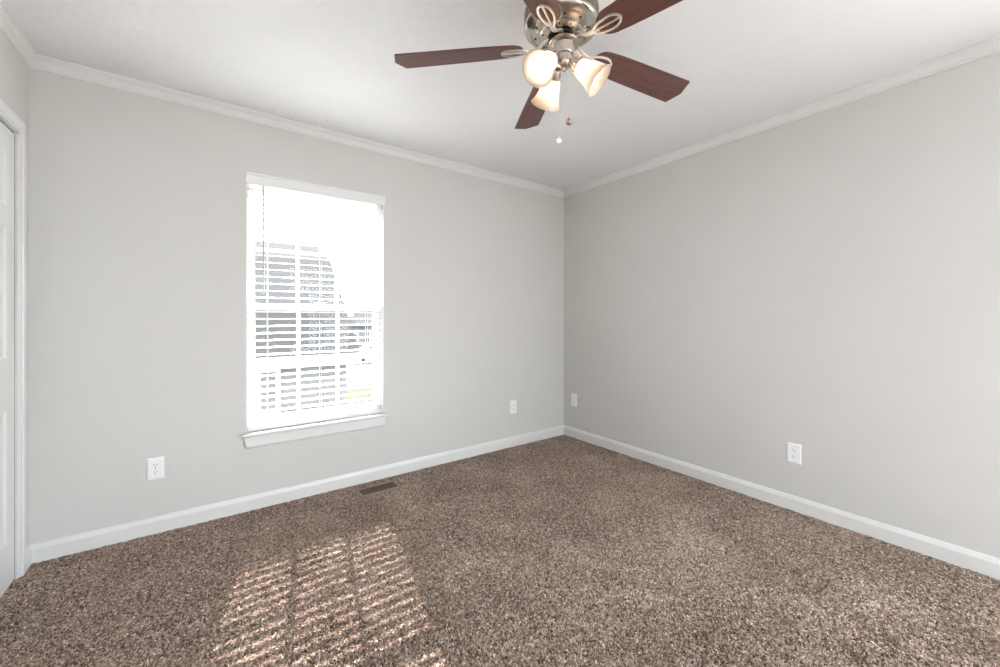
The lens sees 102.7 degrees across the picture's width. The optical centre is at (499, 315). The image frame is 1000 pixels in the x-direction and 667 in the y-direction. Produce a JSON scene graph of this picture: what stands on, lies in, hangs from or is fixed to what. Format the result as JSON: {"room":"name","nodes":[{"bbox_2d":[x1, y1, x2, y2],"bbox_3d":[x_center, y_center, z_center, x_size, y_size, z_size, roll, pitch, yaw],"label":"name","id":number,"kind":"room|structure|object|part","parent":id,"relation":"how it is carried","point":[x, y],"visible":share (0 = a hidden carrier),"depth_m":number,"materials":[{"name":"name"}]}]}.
{"room":"empty bedroom","nodes":[
{"label":"empty bedroom","id":0,"kind":"room"},
{"bbox_2d":[0,29,27,546],"bbox_3d":[-1.529,-0.033,0.792,0.140,2.440,2.680,0,0,-36],"label":"wall","id":1,"kind":"structure","parent":0,"point":[13,70],"depth_m":1.84,"materials":[{"name":"beige paint"}]},
{"bbox_2d":[0,98,25,597],"bbox_3d":[-1.786,0.155,1.150,0.184,2.083,1.635,0,0,-36],"label":"door","id":2,"kind":"structure","parent":1,"relation":"in","point":[12,128],"depth_m":1.78,"materials":[{"name":"white wood"}]},
{"bbox_3d":[-1.727,-0.857,1.197,0.015,0.058,1.528,0,0,-36],"label":"casing","id":3,"kind":"part","parent":2,"relation":"part of","materials":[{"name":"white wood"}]},
{"bbox_3d":[-2.190,0.155,1.834,0.015,2.083,0.049,0,0,-36],"label":"casing","id":4,"kind":"part","parent":2,"relation":"part of","materials":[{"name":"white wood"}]},
{"bbox_2d":[0,0,35,66],"bbox_3d":[-0.753,-1.222,-0.127,0.032,0.062,5.080,0,0,-36],"label":"trim","id":5,"kind":"structure","parent":1,"relation":"attached to","point":[8,26],"depth_m":1.75,"materials":[{"name":"white wood"}]},
{"bbox_2d":[26,545,31,570],"bbox_3d":[-2.230,1.147,1.887,0.014,0.100,0.084,0,0,-36],"label":"baseboard","id":6,"kind":"structure","parent":1,"relation":"attached to","point":[28,548],"depth_m":1.89,"materials":[{"name":"white wood"}]},
{"bbox_2d":[28,67,563,544],"bbox_3d":[-0.850,-0.033,3.030,3.870,2.440,0.140,0,0,-36],"label":"wall","id":7,"kind":"structure","parent":0,"point":[137,202],"depth_m":2.31,"materials":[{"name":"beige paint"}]},
{"bbox_2d":[147,456,163,480],"bbox_3d":[-1.883,0.834,2.187,0.072,0.119,0.009,0,0,-36],"label":"wall outlet","id":8,"kind":"object","parent":7,"relation":"attached to","point":[155,466],"visible":1,"depth_m":2.18,"materials":[{"name":"white plastic"}]},
{"bbox_2d":[151,470,159,474],"bbox_3d":[-1.881,0.854,2.184,0.034,0.024,0.002,0,0,-36],"label":"receptacle","id":9,"kind":"object","parent":8,"relation":"attached to","point":[153,472],"depth_m":2.18,"materials":[{"name":"white plastic"}]},
{"bbox_2d":[151,463,159,467],"bbox_3d":[-1.881,0.815,2.184,0.034,0.024,0.002,0,0,-36],"label":"receptacle","id":10,"kind":"object","parent":8,"relation":"attached to","point":[153,465],"depth_m":2.18,"materials":[{"name":"white plastic"}]},
{"bbox_2d":[29,54,563,197],"bbox_3d":[-0.799,-1.222,2.960,3.590,0.062,0.032,0,0,-36],"label":"trim","id":11,"kind":"structure","parent":7,"relation":"attached to","point":[39,62],"depth_m":2.44,"materials":[{"name":"white wood"}]},
{"bbox_2d":[30,425,563,563],"bbox_3d":[-0.805,1.147,2.967,3.590,0.100,0.014,0,0,-36],"label":"baseboard","id":12,"kind":"structure","parent":7,"relation":"attached to","point":[86,541],"depth_m":2.44,"materials":[{"name":"white wood"}]},
{"bbox_2d":[242,183,387,448],"bbox_3d":[-1.231,-0.032,2.729,0.900,1.682,0.178,0,0,-36],"label":"window","id":13,"kind":"structure","parent":7,"relation":"in","point":[259,438],"depth_m":2.70,"materials":[{"name":"white plastic"}]},
{"bbox_3d":[-1.269,-0.442,2.783,0.817,0.807,0.030,0,0,-36],"label":"sash","id":14,"kind":"part","parent":13,"relation":"part of","materials":[{"name":"white plastic"}]},
{"bbox_3d":[-1.250,0.304,2.757,0.817,0.765,0.030,0,0,-36],"label":"sash","id":15,"kind":"part","parent":13,"relation":"part of","materials":[{"name":"white plastic"}]},
{"bbox_2d":[245,172,384,431],"bbox_3d":[-1.212,-0.083,2.705,0.865,1.584,0.074,0,0,-36],"label":"window blind","id":16,"kind":"object","parent":13,"relation":"attached to","point":[251,178],"visible":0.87,"depth_m":2.68,"materials":[{"name":"white plastic"}]},
{"bbox_3d":[-1.217,0.700,2.713,0.844,0.018,0.050,0,0,-36],"label":"rail","id":17,"kind":"part","parent":16,"relation":"part of","materials":[{"name":"white plastic"}]},
{"bbox_3d":[-1.218,-0.064,2.713,0.002,1.522,0.055,0,0,-36],"label":"ladder cord","id":18,"kind":"part","parent":16,"relation":"part of","materials":[{"name":"white fabric"}]},
{"bbox_3d":[-0.966,-0.064,2.896,0.002,1.522,0.055,0,0,-36],"label":"ladder cord","id":19,"kind":"part","parent":16,"relation":"part of","materials":[{"name":"white fabric"}]},
{"bbox_3d":[-1.210,0.724,2.700,0.900,0.022,0.106,0,0,-36],"label":"sill","id":20,"kind":"part","parent":13,"relation":"part of","materials":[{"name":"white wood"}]},
{"bbox_2d":[510,400,515,413],"bbox_3d":[0.122,0.830,3.645,0.072,0.119,0.009,0,0,-36],"label":"wall outlet","id":21,"kind":"object","parent":7,"relation":"attached to","point":[512,403],"visible":1,"depth_m":3.64,"materials":[{"name":"white plastic"}]},
{"bbox_2d":[0,435,999,666],"bbox_3d":[0.685,1.261,0.919,3.870,0.132,5.360,0,0,-36],"label":"floor","id":22,"kind":"structure","parent":0,"point":[562,550],"depth_m":1.74,"materials":[{"name":"brown carpet"}]},
{"bbox_2d":[356,480,399,497],"bbox_3d":[-0.839,1.190,2.756,0.268,0.010,0.134,0,0,-36],"label":"floor vent","id":23,"kind":"object","parent":22,"relation":"in","point":[374,489],"visible":1,"depth_m":2.75,"materials":[{"name":"brown metal"}]},
{"bbox_2d":[1,0,999,189],"bbox_3d":[0.685,-1.313,0.919,3.870,0.120,5.360,0,0,-36],"label":"ceiling","id":24,"kind":"structure","parent":0,"point":[327,64],"depth_m":1.96,"materials":[{"name":"white paint"}]},
{"bbox_2d":[394,0,689,143],"bbox_3d":[0.283,-0.963,1.524,1.265,0.580,1.265,0,0,-36],"label":"ceiling fan","id":25,"kind":"object","parent":24,"relation":"hanging from","point":[557,29],"visible":1,"depth_m":1.51,"materials":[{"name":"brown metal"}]},
{"bbox_3d":[-0.166,-1.027,1.583,0.521,0.006,0.134,0,12,8],"label":"blade","id":26,"kind":"part","parent":25,"relation":"part of","materials":[{"name":"brown wood"}]},
{"bbox_3d":[0.180,-1.027,1.934,0.134,0.006,0.521,-13,2,-8],"label":"blade","id":27,"kind":"part","parent":25,"relation":"part of","materials":[{"name":"brown wood"}]},
{"bbox_3d":[0.156,-0.899,1.438,0.138,0.136,0.124,0,0,-36],"label":"lamp shade","id":28,"kind":"part","parent":25,"relation":"part of","materials":[{"name":"white glass"}]},
{"bbox_3d":[0.064,-1.027,1.159,0.134,0.006,0.521,14,6,25],"label":"blade","id":29,"kind":"part","parent":25,"relation":"part of","materials":[{"name":"brown wood"}]},
{"bbox_3d":[0.167,-0.918,1.455,0.076,0.073,0.054,0,0,-36],"label":"bulb","id":30,"kind":"part","parent":25,"relation":"part of","materials":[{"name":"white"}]},
{"bbox_3d":[0.203,-0.899,1.646,0.121,0.136,0.137,0,0,-36],"label":"lamp shade","id":31,"kind":"part","parent":25,"relation":"part of","materials":[{"name":"white glass"}]},
{"bbox_3d":[0.198,-0.958,1.484,0.064,0.074,0.060,0,0,-36],"label":"lamp arm","id":32,"kind":"part","parent":25,"relation":"part of","materials":[{"name":"metal"}]},
{"bbox_3d":[0.220,-0.958,1.583,0.059,0.074,0.064,0,0,-36],"label":"lamp arm","id":33,"kind":"part","parent":25,"relation":"part of","materials":[{"name":"silver metal"}]},
{"bbox_3d":[0.286,-0.958,1.512,0.064,0.074,0.059,0,0,-8],"label":"lamp arm","id":34,"kind":"part","parent":25,"relation":"part of","materials":[{"name":"silver metal"}]},
{"bbox_3d":[0.357,-0.899,1.503,0.129,0.136,0.132,0,0,-36],"label":"lamp shade","id":35,"kind":"part","parent":25,"relation":"part of","materials":[{"name":"white glass"}]},
{"bbox_3d":[0.538,-1.027,1.245,0.521,0.006,0.134,0,-13,44],"label":"blade","id":36,"kind":"part","parent":25,"relation":"part of","materials":[{"name":"brown wood"}]},
{"bbox_3d":[0.603,-1.027,1.722,0.521,0.006,0.134,0,-12,-28],"label":"blade","id":37,"kind":"part","parent":25,"relation":"part of","materials":[{"name":"brown wood"}]},
{"bbox_2d":[564,52,999,558],"bbox_3d":[2.235,-0.033,1.960,0.140,2.440,5.220,0,0,-36],"label":"wall","id":38,"kind":"structure","parent":0,"point":[826,283],"depth_m":2.33,"materials":[{"name":"beige paint"}]},
{"bbox_2d":[571,393,576,406],"bbox_3d":[0.723,0.821,3.912,0.009,0.119,0.072,0,0,-36],"label":"wall outlet","id":39,"kind":"object","parent":38,"relation":"attached to","point":[573,396],"visible":1,"depth_m":3.91,"materials":[{"name":"white plastic"}]},
{"bbox_2d":[564,425,999,579],"bbox_3d":[2.131,1.147,1.971,0.014,0.100,5.080,0,0,-36],"label":"baseboard","id":40,"kind":"structure","parent":38,"relation":"attached to","point":[987,565],"depth_m":2.32,"materials":[{"name":"white wood"}]},
{"bbox_2d":[564,36,999,196],"bbox_3d":[2.124,-1.222,1.966,0.032,0.062,5.080,0,0,-36],"label":"trim","id":41,"kind":"structure","parent":38,"relation":"attached to","point":[989,47],"depth_m":2.32,"materials":[{"name":"white wood"}]},
{"bbox_2d":[787,442,800,464],"bbox_3d":[1.793,0.838,2.440,0.009,0.119,0.072,0,0,-36],"label":"wall outlet","id":42,"kind":"object","parent":38,"relation":"attached to","point":[793,450],"visible":1,"depth_m":2.44,"materials":[{"name":"white plastic"}]},
{"label":"outside","id":43,"kind":"structure","parent":0,"visible":0},
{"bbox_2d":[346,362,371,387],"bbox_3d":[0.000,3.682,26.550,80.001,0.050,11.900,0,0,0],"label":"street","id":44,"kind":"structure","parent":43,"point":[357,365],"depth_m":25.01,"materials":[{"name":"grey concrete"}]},
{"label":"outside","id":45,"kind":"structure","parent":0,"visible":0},
{"bbox_3d":[0.000,3.662,34.250,66.751,0.050,49.894,0,0,-36],"label":"pavement","id":46,"kind":"object","parent":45,"visible":0},
{"bbox_2d":[359,344,371,360],"bbox_3d":[-10.280,2.928,32.836,4.291,1.418,1.800,0,0,-36],"label":"parked car","id":47,"kind":"object","parent":46,"relation":"on","point":[368,346],"visible":0.06,"depth_m":31.73,"materials":[{"name":"white paint"}]},
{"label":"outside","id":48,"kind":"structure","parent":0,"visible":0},
{"bbox_2d":[345,388,371,404],"bbox_3d":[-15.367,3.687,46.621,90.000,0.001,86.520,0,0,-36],"label":"ground","id":49,"kind":"structure","parent":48,"point":[359,390],"depth_m":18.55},
{"bbox_2d":[255,241,360,415],"bbox_3d":[-8.371,0.037,9.510,11.650,7.300,33.570,0,0,-36],"label":"neighbor house","id":50,"kind":"structure","parent":49,"relation":"on","point":[274,259],"depth_m":15.13,"materials":[{"name":"grey"}]},
{"bbox_2d":[344,303,371,347],"bbox_3d":[-3.865,1.162,22.466,13.556,5.050,56.782,0,0,-22],"label":"neighbor house","id":51,"kind":"structure","parent":49,"relation":"on","point":[351,315],"depth_m":38.39,"materials":[{"name":"white"}]}
]}

